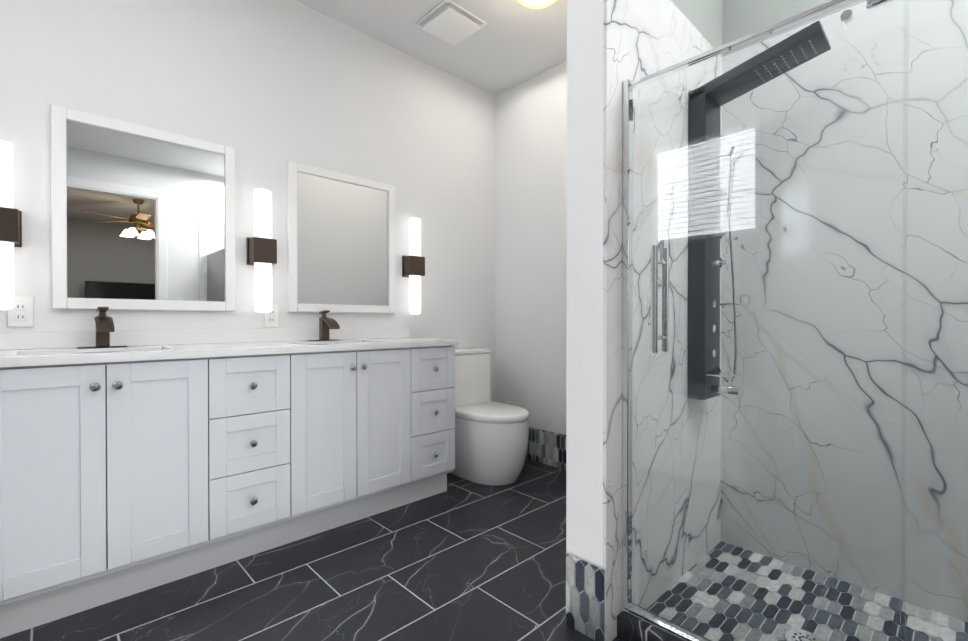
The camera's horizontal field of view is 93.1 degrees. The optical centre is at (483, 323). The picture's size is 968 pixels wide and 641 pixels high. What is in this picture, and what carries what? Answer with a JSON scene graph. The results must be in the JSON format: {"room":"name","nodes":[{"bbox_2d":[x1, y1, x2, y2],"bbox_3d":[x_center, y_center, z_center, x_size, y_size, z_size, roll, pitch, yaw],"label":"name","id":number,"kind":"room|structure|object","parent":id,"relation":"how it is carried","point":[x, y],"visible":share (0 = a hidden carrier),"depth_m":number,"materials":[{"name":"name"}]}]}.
{"room":"bathroom","nodes":[
{"label":"bathroom","id":0,"kind":"room"},
{"bbox_2d":[0,327,411,350],"bbox_3d":[-1.175,0.063,2.357,1.908,0.068,0.018,0,1,-44],"label":"backsplash","id":1,"kind":"structure","parent":0,"relation":"attached to","point":[8,340],"depth_m":2.14,"materials":[{"name":"white stone"}]},
{"bbox_2d":[0,0,494,401],"bbox_3d":[-1.219,-0.384,2.398,3.720,2.760,0.100,0,1,-44],"label":"wall","id":2,"kind":"structure","parent":0,"point":[267,90],"depth_m":2.40,"materials":[{"name":"white paint"}]},
{"bbox_2d":[0,139,21,309],"bbox_3d":[-1.805,-0.364,1.701,0.124,0.630,0.094,0,1,-44],"label":"sconce","id":3,"kind":"object","parent":2,"relation":"attached to","point":[10,227],"visible":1,"depth_m":1.69,"materials":[{"name":"white glass"}]},
{"bbox_2d":[7,297,33,326],"bbox_3d":[-1.793,-0.045,1.774,0.072,0.116,0.009,0,1,-44],"label":"electrical outlet","id":4,"kind":"object","parent":2,"relation":"attached to","point":[20,313],"visible":0.92,"depth_m":1.77,"materials":[{"name":"white plastic"}]},
{"bbox_2d":[51,104,235,310],"bbox_3d":[-1.482,-0.464,2.054,0.665,0.810,0.030,0,1,-44],"label":"mirror","id":5,"kind":"object","parent":2,"relation":"attached to","point":[142,217],"visible":0.98,"depth_m":2.01,"materials":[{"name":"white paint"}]},
{"bbox_2d":[247,188,276,312],"bbox_3d":[-1.133,-0.368,2.345,0.124,0.630,0.094,0,1,-44],"label":"sconce","id":6,"kind":"object","parent":2,"relation":"attached to","point":[262,251],"visible":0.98,"depth_m":2.31,"materials":[{"name":"white glass"}]},
{"bbox_2d":[264,305,277,326],"bbox_3d":[-1.121,-0.040,2.417,0.072,0.116,0.009,0,1,-44],"label":"electrical outlet","id":7,"kind":"object","parent":2,"relation":"attached to","point":[270,319],"visible":0.81,"depth_m":2.42,"materials":[{"name":"white plastic"}]},
{"bbox_2d":[287,161,394,312],"bbox_3d":[-0.814,-0.469,2.694,0.665,0.810,0.030,0,1,-44],"label":"mirror","id":8,"kind":"object","parent":2,"relation":"attached to","point":[340,242],"visible":1,"depth_m":2.66,"materials":[{"name":"white paint"}]},
{"bbox_2d":[402,217,424,314],"bbox_3d":[-0.456,-0.372,2.993,0.124,0.630,0.094,0,1,-44],"label":"sconce","id":9,"kind":"object","parent":2,"relation":"attached to","point":[413,266],"visible":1,"depth_m":2.96,"materials":[{"name":"white glass"}]},
{"bbox_2d":[0,459,623,640],"bbox_3d":[0.116,1.035,1.013,3.720,0.060,3.960,0,1,-44],"label":"floor","id":10,"kind":"structure","parent":0,"point":[461,559],"depth_m":1.74,"materials":[{"name":"tile"}]},
{"bbox_2d":[0,343,458,637],"bbox_3d":[-1.005,0.564,2.179,1.888,0.868,0.516,0,1,-44],"label":"bathroom vanity","id":11,"kind":"object","parent":10,"relation":"on","point":[144,460],"depth_m":1.77,"materials":[{"name":"white paint"}]},
{"bbox_2d":[0,339,458,362],"bbox_3d":[-1.008,0.114,2.182,1.908,0.032,0.502,0,1,-44],"label":"countertop","id":12,"kind":"structure","parent":11,"relation":"on","point":[18,354],"depth_m":1.86,"materials":[{"name":"white stone"}]},
{"bbox_2d":[77,307,127,348],"bbox_3d":[-1.522,0.016,1.836,0.156,0.166,0.164,0,1,-44],"label":"faucet","id":13,"kind":"object","parent":12,"relation":"on","point":[104,323],"visible":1,"depth_m":1.85,"materials":[{"name":"brown metal"}]},
{"bbox_2d":[308,310,339,340],"bbox_3d":[-0.844,0.012,2.486,0.156,0.166,0.164,0,1,-44],"label":"faucet","id":14,"kind":"object","parent":12,"relation":"on","point":[326,323],"visible":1,"depth_m":2.50,"materials":[{"name":"brown metal"}]},
{"bbox_2d":[450,348,528,485],"bbox_3d":[0.002,0.584,3.024,0.407,0.818,0.669,0,1,-44],"label":"toilet","id":15,"kind":"object","parent":10,"relation":"on","point":[491,443],"visible":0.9,"depth_m":2.84,"materials":[{"name":"white ceramic"}]},
{"bbox_2d":[647,541,967,640],"bbox_3d":[1.475,1.003,1.101,0.815,0.002,1.983,0,1,-44],"label":"floor","id":16,"kind":"structure","parent":10,"relation":"on","point":[818,618],"depth_m":1.61,"materials":[{"name":"tile"}]},
{"bbox_2d":[784,628,822,640],"bbox_3d":[1.010,0.996,1.439,0.112,0.005,0.112,0,1,-44],"label":"drain","id":17,"kind":"object","parent":16,"relation":"on","point":[807,635],"depth_m":1.46,"materials":[{"name":"silver metal"}]},
{"bbox_2d":[296,0,566,95],"bbox_3d":[0.116,-1.795,0.995,3.720,0.080,3.960,0,1,-44],"label":"ceiling","id":18,"kind":"structure","parent":0,"point":[510,44],"depth_m":2.81,"materials":[{"name":"white paint"}]},
{"bbox_2d":[415,0,486,45],"bbox_3d":[-0.194,-1.753,2.693,0.300,0.024,0.300,0,1,-44],"label":"ceiling vent","id":19,"kind":"object","parent":18,"relation":"in","point":[450,22],"visible":0.98,"depth_m":2.66,"materials":[{"name":"white plastic"}]},
{"bbox_2d":[517,0,555,8],"bbox_3d":[0.280,-1.716,2.371,0.290,0.093,0.290,0,1,-44],"label":"recessed light","id":20,"kind":"object","parent":18,"relation":"in","point":[535,4],"visible":1,"depth_m":2.41,"materials":[{"name":"white plastic"}]},
{"bbox_2d":[495,60,566,434],"bbox_3d":[0.681,-0.388,3.031,0.100,2.760,1.615,0,1,-44],"label":"wall","id":21,"kind":"structure","parent":0,"point":[530,237],"depth_m":3.30,"materials":[{"name":"white paint"}]},
{"bbox_2d":[526,427,565,469],"bbox_3d":[0.643,0.873,3.002,0.004,0.240,1.615,0,1,-44],"label":"trim","id":22,"kind":"structure","parent":21,"relation":"attached to","point":[546,447],"depth_m":3.21,"materials":[{"name":"tile"}]},
{"bbox_2d":[566,0,603,567],"bbox_3d":[0.787,-0.381,1.918,1.287,2.760,0.138,0,1,-44],"label":"wall","id":23,"kind":"structure","parent":0,"point":[584,385],"depth_m":1.47,"materials":[{"name":"white paint"}]},
{"bbox_2d":[565,551,565,621],"bbox_3d":[0.737,0.879,1.978,1.287,0.240,0.004,0,1,-44],"label":"trim","id":24,"kind":"structure","parent":23,"relation":"attached to","point":[565,586],"depth_m":1.54,"materials":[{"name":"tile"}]},
{"bbox_2d":[566,552,605,640],"bbox_3d":[0.324,0.882,1.474,0.004,0.240,0.150,0,1,-44],"label":"trim","id":25,"kind":"structure","parent":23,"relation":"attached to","point":[586,598],"depth_m":1.47,"materials":[{"name":"tile"}]},
{"bbox_2d":[603,0,721,640],"bbox_3d":[0.727,-0.104,1.758,0.976,2.210,0.012,0,1,-44],"label":"wall","id":26,"kind":"structure","parent":23,"relation":"attached to","point":[643,38],"depth_m":1.62,"materials":[{"name":"white stone"}]},
{"bbox_2d":[688,20,830,399],"bbox_3d":[1.063,-0.353,1.770,0.277,1.308,0.437,0,1,-44],"label":"shower panel","id":27,"kind":"object","parent":26,"relation":"attached to","point":[712,146],"depth_m":1.80,"materials":[{"name":"black metal"}]},
{"bbox_2d":[617,603,710,640],"bbox_3d":[1.145,0.966,0.784,0.100,0.082,1.982,0,1,-44],"label":"sill","id":28,"kind":"structure","parent":23,"relation":"attached to","point":[632,626],"depth_m":1.42,"materials":[{"name":"tile"}]},
{"bbox_2d":[629,0,908,640],"bbox_3d":[0.695,0.074,1.234,0.091,1.694,0.654,0,1,-44],"label":"shower door","id":29,"kind":"structure","parent":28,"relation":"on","point":[846,16],"depth_m":1.21,"materials":[{"name":"clear glass"}]},
{"bbox_2d":[622,0,967,640],"bbox_3d":[1.140,0.074,0.774,0.036,1.700,1.980,0,1,-44],"label":"shower enclosure","id":30,"kind":"object","parent":28,"relation":"on","point":[627,166],"visible":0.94,"depth_m":1.16,"materials":[{"name":"clear glass"}]},
{"bbox_2d":[671,0,722,55],"bbox_3d":[0.731,-1.485,1.756,0.987,0.550,0.008,0,1,-44],"label":"wall","id":31,"kind":"structure","parent":23,"relation":"attached to","point":[704,17],"depth_m":1.97,"materials":[{"name":"grey paint"}]},
{"bbox_2d":[721,0,865,306],"bbox_3d":[1.957,-0.378,1.484,0.398,2.760,2.107,0,1,-44],"label":"wall","id":32,"kind":"structure","parent":0,"point":[741,18],"depth_m":1.99,"materials":[{"name":"grey paint"}]},
{"bbox_2d":[721,0,967,621],"bbox_3d":[1.778,-0.102,1.376,0.012,2.210,1.995,0,1,-44],"label":"wall","id":33,"kind":"structure","parent":32,"relation":"attached to","point":[809,221],"depth_m":1.74,"materials":[{"name":"white stone"}]}
]}

